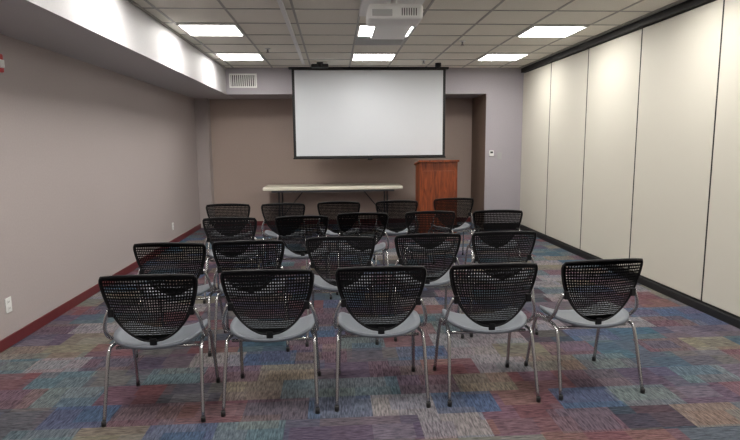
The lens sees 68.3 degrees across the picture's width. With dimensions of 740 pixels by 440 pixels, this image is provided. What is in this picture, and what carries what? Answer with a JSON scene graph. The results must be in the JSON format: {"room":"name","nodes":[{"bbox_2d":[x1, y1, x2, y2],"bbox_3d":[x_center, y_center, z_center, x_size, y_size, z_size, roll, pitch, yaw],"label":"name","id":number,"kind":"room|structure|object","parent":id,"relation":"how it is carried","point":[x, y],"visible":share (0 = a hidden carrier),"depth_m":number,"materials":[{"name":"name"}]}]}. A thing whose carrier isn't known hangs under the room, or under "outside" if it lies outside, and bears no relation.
{"room":"conference room","nodes":[
{"label":"conference room","id":0,"kind":"room"},
{"bbox_2d":[0,34,199,339],"bbox_3d":[-2.929,-0.441,4.198,0.100,2.900,13.000,-1,8,-4],"label":"wall","id":1,"kind":"structure","parent":0,"point":[97,163],"depth_m":5.52,"materials":[{"name":"grey paint"}]},
{"bbox_2d":[0,54,4,72],"bbox_3d":[-2.844,-1.202,4.150,0.090,0.140,0.140,-1,8,-4],"label":"fire alarm strobe","id":2,"kind":"object","parent":1,"relation":"attached to","point":[2,64],"visible":1,"depth_m":4.17,"materials":[{"name":"red"}]},
{"bbox_2d":[4,296,11,313],"bbox_3d":[-2.861,0.673,4.315,0.012,0.120,0.080,-1,8,-4],"label":"wall outlet","id":3,"kind":"object","parent":1,"relation":"attached to","point":[8,303],"visible":1,"depth_m":4.30,"materials":[{"name":"white plastic"}]},
{"bbox_2d":[0,224,200,352],"bbox_3d":[-2.853,0.965,4.284,0.012,0.090,12.580,-1,8,-4],"label":"baseboard","id":4,"kind":"structure","parent":1,"relation":"attached to","point":[17,336],"depth_m":5.13,"materials":[{"name":"red plastic"}]},
{"bbox_2d":[0,0,234,98],"bbox_3d":[-2.516,-1.662,4.058,0.750,0.450,12.800,-1,8,-4],"label":"soffit","id":5,"kind":"structure","parent":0,"point":[117,36],"depth_m":5.05,"materials":[{"name":"white paint"}]},
{"bbox_2d":[225,68,486,98],"bbox_3d":[-0.239,-2.508,10.059,4.580,0.450,1.000,-1,8,-4],"label":"header","id":6,"kind":"object","parent":5,"relation":"attached to","point":[272,83],"depth_m":9.64,"materials":[{"name":"grey paint"}]},
{"bbox_2d":[229,74,256,87],"bbox_3d":[-2.197,-2.409,9.428,0.470,0.240,0.020,-1,8,-4],"label":"wall vent","id":7,"kind":"object","parent":6,"relation":"in","point":[235,80],"depth_m":9.43,"materials":[{"name":"white metal"}]},
{"bbox_2d":[288,67,448,159],"bbox_3d":[-0.008,-1.860,9.591,2.780,1.599,0.130,-1,8,-4],"label":"projection screen","id":8,"kind":"object","parent":6,"relation":"attached to","point":[369,113],"visible":1,"depth_m":9.55,"materials":[{"name":"grey fabric"}]},
{"bbox_2d":[194,98,214,227],"bbox_3d":[-3.165,-1.073,10.458,0.240,2.450,0.220,-1,8,-4],"label":"pilaster","id":9,"kind":"object","parent":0,"point":[201,106],"depth_m":10.34,"materials":[{"name":"grey paint"}]},
{"bbox_2d":[277,0,304,63],"bbox_3d":[-0.852,-2.060,5.326,0.045,0.024,7.200,-1,8,-4],"label":"ceiling track","id":10,"kind":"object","parent":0,"point":[280,2],"depth_m":6.12,"materials":[{"name":"grey metal"}]},
{"bbox_2d":[311,62,328,67],"bbox_3d":[-0.815,-2.520,8.859,0.280,0.090,0.135,-1,8,-4],"label":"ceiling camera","id":11,"kind":"object","parent":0,"point":[319,64],"depth_m":8.82,"materials":[{"name":"black plastic"}]},
{"bbox_2d":[210,98,471,221],"bbox_3d":[-0.638,-1.363,10.746,5.330,2.900,0.100,-1,8,-4],"label":"wall","id":12,"kind":"structure","parent":0,"point":[252,139],"depth_m":10.70,"materials":[{"name":"beige paint"}]},
{"bbox_2d":[237,217,470,225],"bbox_3d":[-0.502,0.034,10.890,5.090,0.090,0.012,-1,8,-4],"label":"baseboard","id":13,"kind":"structure","parent":12,"relation":"attached to","point":[259,223],"depth_m":10.88,"materials":[{"name":"red plastic"}]},
{"bbox_2d":[0,222,739,439],"bbox_3d":[0.128,0.991,4.595,6.200,0.100,13.000,-1,8,-4],"label":"floor","id":14,"kind":"structure","parent":0,"point":[52,380],"depth_m":3.66,"materials":[{"name":"carpet"}]},
{"bbox_2d":[98,274,219,427],"bbox_3d":[-1.253,0.692,3.296,0.576,0.872,0.559,-1,8,-5],"label":"chair","id":15,"kind":"object","parent":14,"relation":"on","point":[133,335],"visible":1,"depth_m":3.08,"materials":[{"name":"black plastic"}]},
{"bbox_2d":[133,242,225,356],"bbox_3d":[-1.484,0.558,4.287,0.576,0.872,0.559,-1,8,-1],"label":"chair","id":16,"kind":"object","parent":14,"relation":"on","point":[202,289],"visible":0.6,"depth_m":4.04,"materials":[{"name":"black plastic"}]},
{"bbox_2d":[206,203,254,273],"bbox_3d":[-1.753,0.195,6.942,0.576,0.872,0.559,-1,8,-4],"label":"chair","id":17,"kind":"object","parent":14,"relation":"on","point":[219,206],"visible":0.46,"depth_m":6.68,"materials":[{"name":"black plastic"}]},
{"bbox_2d":[202,217,264,303],"bbox_3d":[-1.400,0.365,5.678,0.576,0.872,0.559,-1,8,-2],"label":"chair","id":18,"kind":"object","parent":14,"relation":"on","point":[225,220],"visible":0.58,"depth_m":5.43,"materials":[{"name":"black plastic"}]},
{"bbox_2d":[212,240,289,354],"bbox_3d":[-0.931,0.544,4.346,0.576,0.872,0.559,-1,8,-6],"label":"chair","id":19,"kind":"object","parent":14,"relation":"on","point":[219,269],"visible":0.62,"depth_m":4.10,"materials":[{"name":"black plastic"}]},
{"bbox_2d":[220,269,320,416],"bbox_3d":[-0.599,0.673,3.392,0.576,0.872,0.559,-1,8,-3],"label":"chair","id":20,"kind":"object","parent":14,"relation":"on","point":[247,329],"visible":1,"depth_m":3.17,"materials":[{"name":"black plastic"}]},
{"bbox_2d":[261,203,307,268],"bbox_3d":[-1.080,0.187,6.951,0.576,0.872,0.559,-1,8,-5],"label":"chair","id":21,"kind":"object","parent":14,"relation":"on","point":[274,234],"visible":0.52,"depth_m":6.70,"materials":[{"name":"black plastic"}]},
{"bbox_2d":[275,215,331,300],"bbox_3d":[-0.707,0.350,5.745,0.576,0.872,0.559,-1,8,-7],"label":"chair","id":22,"kind":"object","parent":14,"relation":"on","point":[293,255],"visible":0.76,"depth_m":5.50,"materials":[{"name":"black plastic"}]},
{"bbox_2d":[263,183,402,229],"bbox_3d":[-0.687,-0.251,10.319,2.540,0.815,0.760,-1,8,-4],"label":"folding table","id":23,"kind":"object","parent":14,"relation":"on","point":[362,187],"visible":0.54,"depth_m":9.96,"materials":[{"name":"plastic"}]},
{"bbox_2d":[317,201,361,267],"bbox_3d":[-0.398,0.163,7.082,0.576,0.872,0.559,-1,8,-3],"label":"chair","id":24,"kind":"object","parent":14,"relation":"on","point":[332,231],"visible":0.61,"depth_m":6.83,"materials":[{"name":"black plastic"}]},
{"bbox_2d":[305,236,378,346],"bbox_3d":[-0.235,0.519,4.487,0.576,0.872,0.559,-1,8,-3],"label":"chair","id":25,"kind":"object","parent":14,"relation":"on","point":[321,282],"visible":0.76,"depth_m":4.24,"materials":[{"name":"black plastic"}]},
{"bbox_2d":[336,212,388,294],"bbox_3d":[-0.084,0.316,5.952,0.576,0.872,0.559,-1,8,-3],"label":"chair","id":26,"kind":"object","parent":14,"relation":"on","point":[370,215],"visible":0.55,"depth_m":5.71,"materials":[{"name":"black plastic"}]},
{"bbox_2d":[333,266,430,411],"bbox_3d":[0.056,0.659,3.449,0.576,0.872,0.559,-1,8,-4],"label":"chair","id":27,"kind":"object","parent":14,"relation":"on","point":[402,324],"visible":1,"depth_m":3.23,"materials":[{"name":"black plastic"}]},
{"bbox_2d":[373,200,418,265],"bbox_3d":[0.330,0.147,7.153,0.576,0.872,0.559,-1,8,-4],"label":"chair","id":28,"kind":"object","parent":14,"relation":"on","point":[403,229],"visible":0.76,"depth_m":6.91,"materials":[{"name":"black plastic"}]},
{"bbox_2d":[388,233,463,341],"bbox_3d":[0.447,0.498,4.596,0.576,0.872,0.559,-1,8,-6],"label":"chair","id":29,"kind":"object","parent":14,"relation":"on","point":[439,279],"visible":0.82,"depth_m":4.36,"materials":[{"name":"black plastic"}]},
{"bbox_2d":[400,211,456,292],"bbox_3d":[0.627,0.298,6.032,0.576,0.872,0.559,-1,8,-5],"label":"chair","id":30,"kind":"object","parent":14,"relation":"on","point":[415,213],"visible":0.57,"depth_m":5.78,"materials":[{"name":"black plastic"}]},
{"bbox_2d":[414,160,458,232],"bbox_3d":[1.141,-0.391,9.433,0.680,1.300,0.550,-1,8,-4],"label":"wooden lectern","id":31,"kind":"object","parent":14,"relation":"on","point":[435,179],"visible":0.71,"depth_m":9.16,"materials":[{"name":"brown wood"}]},
{"bbox_2d":[426,198,474,263],"bbox_3d":[1.084,0.104,7.410,0.576,0.872,0.559,-1,8,-6],"label":"chair","id":32,"kind":"object","parent":14,"relation":"on","point":[457,227],"visible":0.63,"depth_m":7.18,"materials":[{"name":"black plastic"}]},
{"bbox_2d":[433,263,540,406],"bbox_3d":[0.728,0.646,3.499,0.576,0.872,0.559,-1,8,-5],"label":"chair","id":33,"kind":"object","parent":14,"relation":"on","point":[509,319],"visible":1,"depth_m":3.28,"materials":[{"name":"black plastic"}]},
{"bbox_2d":[463,210,523,290],"bbox_3d":[1.364,0.286,6.074,0.576,0.872,0.559,-1,8,-2],"label":"chair","id":34,"kind":"object","parent":14,"relation":"on","point":[516,225],"visible":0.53,"depth_m":5.82,"materials":[{"name":"black plastic"}]},
{"bbox_2d":[457,231,538,336],"bbox_3d":[1.077,0.482,4.670,0.576,0.872,0.559,-1,8,-5],"label":"chair","id":35,"kind":"object","parent":14,"relation":"on","point":[528,256],"visible":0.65,"depth_m":4.42,"materials":[{"name":"black plastic"}]},
{"bbox_2d":[524,258,644,400],"bbox_3d":[1.399,0.629,3.583,0.576,0.872,0.559,-2,8,-9],"label":"chair","id":36,"kind":"object","parent":14,"relation":"on","point":[602,314],"visible":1,"depth_m":3.36,"materials":[{"name":"black plastic"}]},
{"bbox_2d":[355,36,406,44],"bbox_3d":[0.131,-2.315,7.035,0.630,0.014,0.580,-1,8,-4],"label":"tile","id":37,"kind":"object","parent":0,"point":[359,40],"depth_m":7.08,"materials":[{"name":"grey tile"}]},
{"bbox_2d":[133,0,677,67],"bbox_3d":[0.101,-1.980,4.186,6.200,0.100,13.000,-1,8,-4],"label":"ceiling","id":38,"kind":"structure","parent":0,"point":[429,47],"depth_m":6.32,"materials":[{"name":"tile"}]},
{"bbox_2d":[176,23,244,35],"bbox_3d":[-1.816,-2.190,6.277,0.641,0.022,0.616,-1,8,-4],"label":"ceiling light panel","id":39,"kind":"object","parent":38,"relation":"in","point":[193,29],"depth_m":6.23,"materials":[{"name":"white plastic"}]},
{"bbox_2d":[214,53,264,60],"bbox_3d":[-1.941,-2.450,8.175,0.641,0.022,0.616,-1,8,-4],"label":"ceiling light panel","id":40,"kind":"object","parent":38,"relation":"in","point":[224,56],"depth_m":8.14,"materials":[{"name":"white plastic"}]},
{"bbox_2d":[352,53,396,60],"bbox_3d":[0.050,-2.485,8.301,0.641,0.022,0.616,-1,8,-4],"label":"ceiling light panel","id":41,"kind":"object","parent":38,"relation":"in","point":[356,56],"depth_m":8.25,"materials":[{"name":"white plastic"}]},
{"bbox_2d":[357,24,414,36],"bbox_3d":[0.175,-2.225,6.402,0.641,0.022,0.616,-1,8,-4],"label":"ceiling light panel","id":42,"kind":"object","parent":38,"relation":"in","point":[363,30],"depth_m":6.41,"materials":[{"name":"white plastic"}]},
{"bbox_2d":[128,0,652,68],"bbox_3d":[0.459,-1.859,3.720,5.150,0.020,11.800,-1,8,-4],"label":"grid","id":43,"kind":"object","parent":38,"relation":"attached to","point":[131,1],"visible":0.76,"depth_m":6.58,"materials":[{"name":"white metal"}]},
{"bbox_2d":[359,0,424,38],"bbox_3d":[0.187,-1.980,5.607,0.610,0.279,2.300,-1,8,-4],"label":"ceiling projector","id":44,"kind":"object","parent":38,"relation":"hanging from","point":[390,19],"depth_m":4.74,"materials":[{"name":"white plastic"}]},
{"bbox_2d":[476,53,528,60],"bbox_3d":[2.041,-2.520,8.426,0.641,0.022,0.616,-1,8,-4],"label":"ceiling light panel","id":45,"kind":"object","parent":38,"relation":"in","point":[489,56],"depth_m":8.36,"materials":[{"name":"white plastic"}]},
{"bbox_2d":[516,25,588,36],"bbox_3d":[2.166,-2.260,6.528,0.641,0.022,0.616,-1,8,-4],"label":"ceiling light panel","id":46,"kind":"object","parent":38,"relation":"in","point":[536,30],"depth_m":6.47,"materials":[{"name":"white plastic"}]},
{"bbox_2d":[518,0,715,72],"bbox_3d":[3.148,-1.872,3.895,0.140,0.090,11.800,-1,8,-4],"label":"track","id":47,"kind":"object","parent":38,"relation":"attached to","point":[688,5],"visible":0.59,"depth_m":6.24,"materials":[{"name":"black metal"}]},
{"bbox_2d":[470,68,523,225],"bbox_3d":[2.388,-1.348,10.441,0.670,2.900,1.100,-1,8,-4],"label":"wall pier","id":48,"kind":"object","parent":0,"point":[497,114],"depth_m":9.92,"materials":[{"name":"grey paint"}]},
{"bbox_2d":[484,223,518,228],"bbox_3d":[2.436,0.114,10.082,0.670,0.100,0.012,-1,8,-4],"label":"baseboard","id":49,"kind":"structure","parent":48,"relation":"attached to","point":[507,223],"depth_m":10.08,"materials":[{"name":"black rubber"}]},
{"bbox_2d":[520,0,739,317],"bbox_3d":[3.182,-0.466,4.090,0.098,2.830,11.800,-1,8,-4],"label":"wall","id":50,"kind":"structure","parent":0,"point":[631,141],"depth_m":5.87,"materials":[{"name":"beige plastic"}]},
{"bbox_2d":[519,225,739,328],"bbox_3d":[3.184,0.920,4.273,0.120,0.075,11.787,-1,8,-4],"label":"baseboard","id":51,"kind":"structure","parent":50,"relation":"attached to","point":[726,317],"depth_m":5.57,"materials":[{"name":"black rubber"}]}
]}

